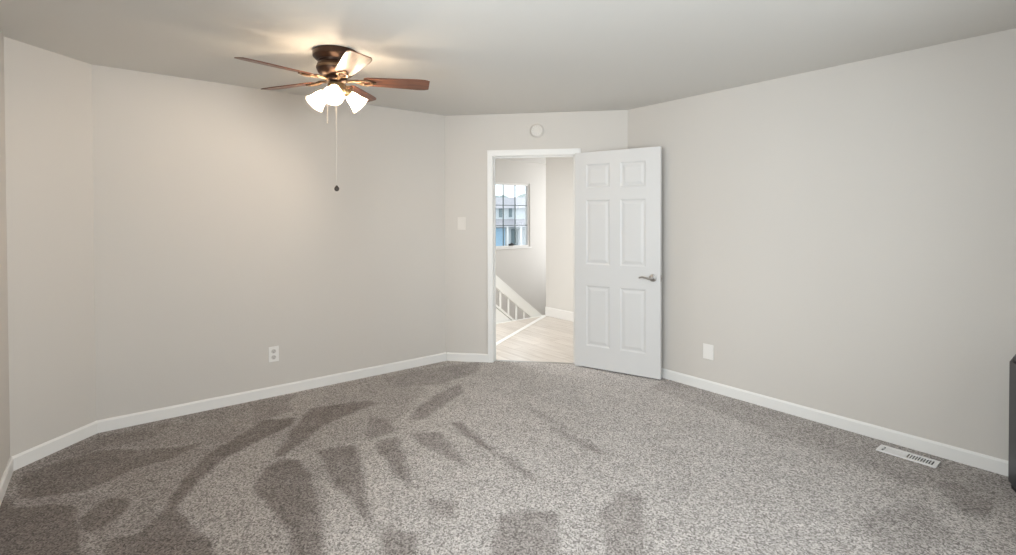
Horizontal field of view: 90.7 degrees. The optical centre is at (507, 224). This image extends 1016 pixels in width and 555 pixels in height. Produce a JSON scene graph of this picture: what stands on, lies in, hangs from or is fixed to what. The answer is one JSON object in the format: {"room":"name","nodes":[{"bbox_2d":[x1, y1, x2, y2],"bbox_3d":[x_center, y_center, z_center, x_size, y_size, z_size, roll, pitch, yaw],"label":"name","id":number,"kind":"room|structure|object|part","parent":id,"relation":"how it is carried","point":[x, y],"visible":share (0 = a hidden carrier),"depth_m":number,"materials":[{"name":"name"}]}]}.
{"room":"empty bedroom","nodes":[
{"label":"empty bedroom","id":0,"kind":"room"},
{"bbox_2d":[0,31,9,480],"bbox_3d":[-1.210,0.192,0.710,0.120,2.440,5.380,-1,1,-38],"label":"wall","id":1,"kind":"structure","parent":0,"point":[4,347],"depth_m":2.72,"materials":[{"name":"paint"}]},
{"bbox_2d":[0,457,13,505],"bbox_3d":[-1.140,1.371,0.747,0.013,0.082,5.330,-1,1,-38],"label":"baseboard","id":2,"kind":"structure","parent":1,"relation":"attached to","point":[7,474],"depth_m":2.64,"materials":[{"name":"white paint"}]},
{"bbox_2d":[4,37,95,456],"bbox_3d":[-2.833,0.166,3.077,0.120,2.440,0.575,0,1,8],"label":"wall","id":3,"kind":"structure","parent":0,"point":[49,130],"depth_m":3.04,"materials":[{"name":"paint"}]},
{"bbox_2d":[11,421,97,470],"bbox_3d":[-2.764,1.345,3.083,0.014,0.082,0.514,0,1,8],"label":"baseboard","id":4,"kind":"structure","parent":3,"relation":"attached to","point":[31,455],"depth_m":3.05,"materials":[{"name":"white paint"}]},
{"bbox_2d":[92,65,445,420],"bbox_3d":[-1.712,0.148,4.217,2.790,2.440,0.120,-1,1,-38],"label":"wall","id":5,"kind":"structure","parent":0,"point":[224,236],"depth_m":3.91,"materials":[{"name":"paint"}]},
{"bbox_2d":[97,352,446,432],"bbox_3d":[-1.675,1.328,4.175,2.703,0.082,0.013,-1,1,-38],"label":"baseboard","id":6,"kind":"structure","parent":5,"relation":"attached to","point":[128,420],"depth_m":3.92,"materials":[{"name":"white paint"}]},
{"bbox_2d":[269,346,278,361],"bbox_3d":[-1.873,1.034,4.015,0.076,0.122,0.011,-1,1,-38],"label":"wall outlet","id":7,"kind":"object","parent":5,"relation":"attached to","point":[273,351],"visible":1,"depth_m":4.01,"materials":[{"name":"white plastic"}]},
{"bbox_2d":[0,361,1015,554],"bbox_3d":[0.431,1.389,2.219,4.304,0.001,5.696,-1,1,-38],"label":"floor","id":8,"kind":"structure","parent":0,"point":[445,457],"depth_m":2.72,"materials":[{"name":"carpet"}]},
{"bbox_2d":[876,444,940,467],"bbox_3d":[2.372,1.367,2.981,0.110,0.014,0.285,-1,1,-38],"label":"floor vent","id":9,"kind":"object","parent":8,"relation":"in","point":[923,460],"visible":1,"depth_m":2.97,"materials":[{"name":"metal"}]},
{"bbox_3d":[2.333,1.370,3.029,0.070,0.004,0.099,-1,1,-38],"label":"damper plate","id":10,"kind":"part","parent":9,"relation":"part of","materials":[{"name":"metal"}]},
{"bbox_2d":[1008,354,1015,491],"bbox_3d":[2.829,1.036,2.348,0.305,0.690,0.700,-1,1,-38],"label":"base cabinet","id":11,"kind":"object","parent":8,"relation":"on","point":[1012,364],"visible":1,"depth_m":2.60,"materials":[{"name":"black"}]},
{"bbox_2d":[0,0,1015,163],"bbox_3d":[0.864,-1.129,4.263,7.815,0.100,8.620,-1,1,-38],"label":"ceiling","id":12,"kind":"structure","parent":0,"point":[477,57],"depth_m":2.87,"materials":[{"name":"paint"}]},
{"bbox_2d":[234,45,429,190],"bbox_3d":[-1.051,-0.632,3.055,1.100,0.853,1.088,-1,1,-38],"label":"ceiling fan","id":13,"kind":"object","parent":12,"relation":"hanging from","point":[336,64],"visible":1,"depth_m":3.02,"materials":[{"name":"brown wood"}]},
{"bbox_3d":[-1.292,-0.884,2.801,0.136,0.006,0.401,16,11,39],"label":"blade","id":14,"kind":"part","parent":13,"relation":"part of","materials":[{"name":"brown wood"}]},
{"bbox_3d":[-1.393,-0.890,3.219,0.401,0.006,0.136,0,13,23],"label":"blade","id":15,"kind":"part","parent":13,"relation":"part of","materials":[{"name":"brown wood"}]},
{"bbox_3d":[-1.191,-0.769,3.117,0.122,0.128,0.129,-1,1,-38],"label":"lamp shade","id":16,"kind":"part","parent":13,"relation":"part of","materials":[{"name":"white glass"}]},
{"bbox_3d":[-1.032,-0.767,2.942,0.117,0.128,0.130,-1,1,-38],"label":"lamp shade","id":17,"kind":"part","parent":13,"relation":"part of","materials":[{"name":"white glass"}]},
{"bbox_3d":[-1.032,-0.792,2.974,0.038,0.047,0.049,-1,1,-38],"label":"bulb","id":18,"kind":"part","parent":13,"relation":"part of","materials":[{"name":"white glass"}]},
{"bbox_3d":[-1.044,-0.513,3.054,0.002,0.580,0.003,-1,1,-38],"label":"pull chain","id":19,"kind":"part","parent":13,"relation":"part of","materials":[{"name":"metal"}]},
{"bbox_3d":[-1.004,-0.821,3.127,0.060,0.053,0.049,-1,1,-38],"label":"lamp arm","id":20,"kind":"part","parent":13,"relation":"part of","materials":[{"name":"gold metal"}]},
{"bbox_3d":[-0.864,-0.885,2.767,0.136,0.006,0.401,13,-6,-31],"label":"blade","id":21,"kind":"part","parent":13,"relation":"part of","materials":[{"name":"brown wood"}]},
{"bbox_3d":[-0.959,-0.771,3.172,0.130,0.128,0.124,-1,1,-38],"label":"lamp shade","id":22,"kind":"part","parent":13,"relation":"part of","materials":[{"name":"white glass"}]},
{"bbox_3d":[-1.026,-0.893,3.443,0.136,0.006,0.401,-12,0,5],"label":"blade","id":23,"kind":"part","parent":13,"relation":"part of","materials":[{"name":"brown wood"}]},
{"bbox_3d":[-0.699,-0.891,3.164,0.401,0.006,0.136,0,-11,-13],"label":"blade","id":24,"kind":"part","parent":13,"relation":"part of","materials":[{"name":"brown wood"}]},
{"bbox_2d":[495,159,545,320],"bbox_3d":[-1.329,1.100,7.871,6.200,4.440,0.120,-1,1,-38],"label":"wall","id":25,"kind":"structure","parent":0,"point":[523,270],"depth_m":9.16,"materials":[{"name":"paint"}]},
{"bbox_2d":[496,182,531,249],"bbox_3d":[-0.072,-0.157,8.832,1.210,1.167,0.110,-1,1,-38],"label":"window","id":26,"kind":"structure","parent":25,"relation":"in","point":[511,246],"depth_m":9.02,"materials":[{"name":"white paint"}]},
{"bbox_3d":[-0.059,0.414,8.826,1.210,0.026,0.075,-1,1,-38],"label":"sill","id":27,"kind":"part","parent":26,"relation":"part of","materials":[{"name":"white paint"}]},
{"bbox_2d":[496,316,572,362],"bbox_3d":[-0.047,1.458,4.767,4.135,0.199,3.260,-1,1,-38],"label":"floor","id":28,"kind":"structure","parent":0,"point":[549,339],"depth_m":5.79,"materials":[{"name":"laminate"}]},
{"bbox_2d":[445,110,627,353],"bbox_3d":[0.269,0.134,4.940,1.862,2.440,0.120,0,1,8],"label":"wall","id":29,"kind":"structure","parent":0,"point":[468,138],"depth_m":4.96,"materials":[{"name":"paint"}]},
{"bbox_2d":[458,217,465,229],"bbox_3d":[-0.459,-0.015,4.975,0.084,0.126,0.009,0,1,8],"label":"light switch","id":30,"kind":"object","parent":29,"relation":"attached to","point":[461,220],"visible":1,"depth_m":4.97,"materials":[{"name":"beige plastic"}]},
{"bbox_2d":[447,352,487,361],"bbox_3d":[-0.403,1.314,4.983,0.417,0.082,0.014,0,1,8],"label":"baseboard","id":31,"kind":"structure","parent":29,"relation":"attached to","point":[465,357],"depth_m":4.98,"materials":[{"name":"white paint"}]},
{"bbox_2d":[487,148,580,365],"bbox_3d":[0.260,0.311,4.944,0.908,2.086,0.162,0,1,8],"label":"trim","id":32,"kind":"structure","parent":29,"relation":"attached to","point":[571,151],"depth_m":4.92,"materials":[{"name":"white paint"}]},
{"bbox_2d":[496,360,572,363],"bbox_3d":[0.259,1.354,4.958,0.791,0.008,0.030,0,1,8],"label":"trim","id":33,"kind":"structure","parent":29,"relation":"attached to","point":[496,360],"depth_m":4.96,"materials":[{"name":"beige wood"}]},
{"bbox_2d":[530,124,543,137],"bbox_3d":[0.278,-0.910,4.844,0.132,0.132,0.042,0,1,8],"label":"smoke detector","id":34,"kind":"object","parent":29,"relation":"attached to","point":[536,130],"visible":1,"depth_m":4.83,"materials":[{"name":"beige plastic"}]},
{"bbox_2d":[575,146,662,378],"bbox_3d":[0.993,0.331,4.598,0.837,2.028,0.151,0,1,33],"label":"door","id":35,"kind":"structure","parent":29,"relation":"in","point":[618,193],"depth_m":4.57,"materials":[{"name":"paint"}]},
{"bbox_3d":[0.844,-0.457,4.684,0.235,0.225,0.035,0,1,33],"label":"panel","id":36,"kind":"part","parent":35,"relation":"part of","materials":[{"name":"paint"}]},
{"bbox_3d":[0.845,0.068,4.691,0.235,0.605,0.035,0,1,33],"label":"panel","id":37,"kind":"part","parent":35,"relation":"part of","materials":[{"name":"paint"}]},
{"bbox_3d":[0.847,0.856,4.701,0.235,0.570,0.035,0,1,33],"label":"panel","id":38,"kind":"part","parent":35,"relation":"part of","materials":[{"name":"paint"}]},
{"bbox_3d":[1.124,-0.455,4.501,0.235,0.225,0.035,0,1,33],"label":"panel","id":39,"kind":"part","parent":35,"relation":"part of","materials":[{"name":"paint"}]},
{"bbox_3d":[1.126,0.070,4.508,0.235,0.605,0.035,0,1,33],"label":"panel","id":40,"kind":"part","parent":35,"relation":"part of","materials":[{"name":"paint"}]},
{"bbox_3d":[1.128,0.857,4.518,0.235,0.570,0.035,0,1,33],"label":"panel","id":41,"kind":"part","parent":35,"relation":"part of","materials":[{"name":"paint"}]},
{"bbox_3d":[1.220,0.466,4.397,0.146,0.066,0.058,0,1,33],"label":"handle","id":42,"kind":"part","parent":35,"relation":"part of","materials":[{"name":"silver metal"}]},
{"bbox_2d":[546,157,572,311],"bbox_3d":[1.641,0.116,6.032,0.110,2.440,3.360,-1,1,-38],"label":"wall","id":43,"kind":"structure","parent":0,"point":[559,170],"depth_m":7.09,"materials":[{"name":"paint"}]},
{"bbox_2d":[496,315,544,323],"bbox_3d":[-1.071,1.442,6.054,4.135,0.204,0.030,-1,1,-38],"label":"trim","id":44,"kind":"structure","parent":43,"relation":"attached to","point":[542,315],"depth_m":7.03,"materials":[{"name":"white paint"}]},
{"bbox_2d":[496,316,545,345],"bbox_3d":[0.163,1.335,6.393,0.058,0.004,1.936,0,1,22],"label":"trim","id":45,"kind":"structure","parent":43,"relation":"attached to","point":[541,317],"depth_m":6.29,"materials":[{"name":"white paint"}]},
{"bbox_2d":[545,307,572,321],"bbox_3d":[1.564,1.271,6.047,0.016,0.130,3.260,-1,1,-38],"label":"baseboard","id":46,"kind":"structure","parent":43,"relation":"attached to","point":[551,312],"depth_m":7.09,"materials":[{"name":"white paint"}]},
{"bbox_2d":[628,28,1015,460],"bbox_3d":[2.556,0.152,3.067,0.120,2.440,4.620,-1,1,-38],"label":"wall","id":47,"kind":"structure","parent":0,"point":[841,239],"depth_m":3.30,"materials":[{"name":"paint"}]},
{"bbox_2d":[703,343,712,359],"bbox_3d":[1.645,1.042,4.125,0.007,0.124,0.090,-1,1,-38],"label":"wall plate","id":48,"kind":"object","parent":47,"relation":"attached to","point":[707,348],"visible":1,"depth_m":4.12,"materials":[{"name":"white plastic"}]},
{"bbox_2d":[661,368,1007,475],"bbox_3d":[2.501,1.332,3.049,0.013,0.082,4.400,-1,1,-38],"label":"baseboard","id":49,"kind":"structure","parent":47,"relation":"attached to","point":[978,460],"depth_m":3.31,"materials":[{"name":"white paint"}]},
{"label":"outside","id":50,"kind":"structure","parent":0,"visible":0},
{"bbox_3d":[0.004,1.705,46.026,80.000,0.200,52.000,0,1,0],"label":"ground","id":51,"kind":"structure","parent":50,"visible":0},
{"bbox_2d":[496,197,524,245],"bbox_3d":[-0.901,-0.349,42.649,9.000,4.000,7.500,0,1,0],"label":"neighbouring house","id":52,"kind":"structure","parent":51,"relation":"on","point":[509,211],"depth_m":39.99,"materials":[{"name":"white"}]},
{"bbox_3d":[-1.423,0.976,39.986,2.350,1.420,0.060,0,1,0],"label":"garage door","id":53,"kind":"part","parent":52,"relation":"part of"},
{"bbox_3d":[-0.028,0.895,39.035,0.140,1.600,0.140,0,1,0],"label":"porch post","id":54,"kind":"part","parent":52,"relation":"part of","materials":[{"name":"white paint"}]},
{"bbox_3d":[0.528,1.006,39.991,0.550,1.350,0.050,0,1,0],"label":"door","id":55,"kind":"part","parent":52,"relation":"part of","materials":[{"name":"clear glass"}]},
{"bbox_3d":[1.022,0.892,39.035,0.140,1.600,0.140,0,1,0],"label":"porch post","id":56,"kind":"part","parent":52,"relation":"part of","materials":[{"name":"white paint"}]},
{"bbox_3d":[-0.735,3.376,7.321,6.200,0.100,1.760,-1,1,-38],"label":"floor","id":57,"kind":"structure","parent":0,"visible":0},
{"bbox_3d":[0.060,2.208,7.985,3.394,2.900,1.430,-1,1,-38],"label":"staircase","id":58,"kind":"structure","parent":57,"relation":"on","visible":0},
{"bbox_2d":[496,275,541,322],"bbox_3d":[0.434,1.595,7.317,3.160,3.079,0.044,-1,1,-38],"label":"stair railing","id":59,"kind":"object","parent":58,"relation":"attached to","point":[502,287],"visible":0.15,"depth_m":6.96,"materials":[{"name":"white paint"}]},
{"bbox_3d":[0.430,1.675,7.315,3.150,2.448,0.044,-1,1,-38],"label":"shoe rail","id":60,"kind":"part","parent":59,"relation":"part of","materials":[{"name":"white paint"}]}
]}

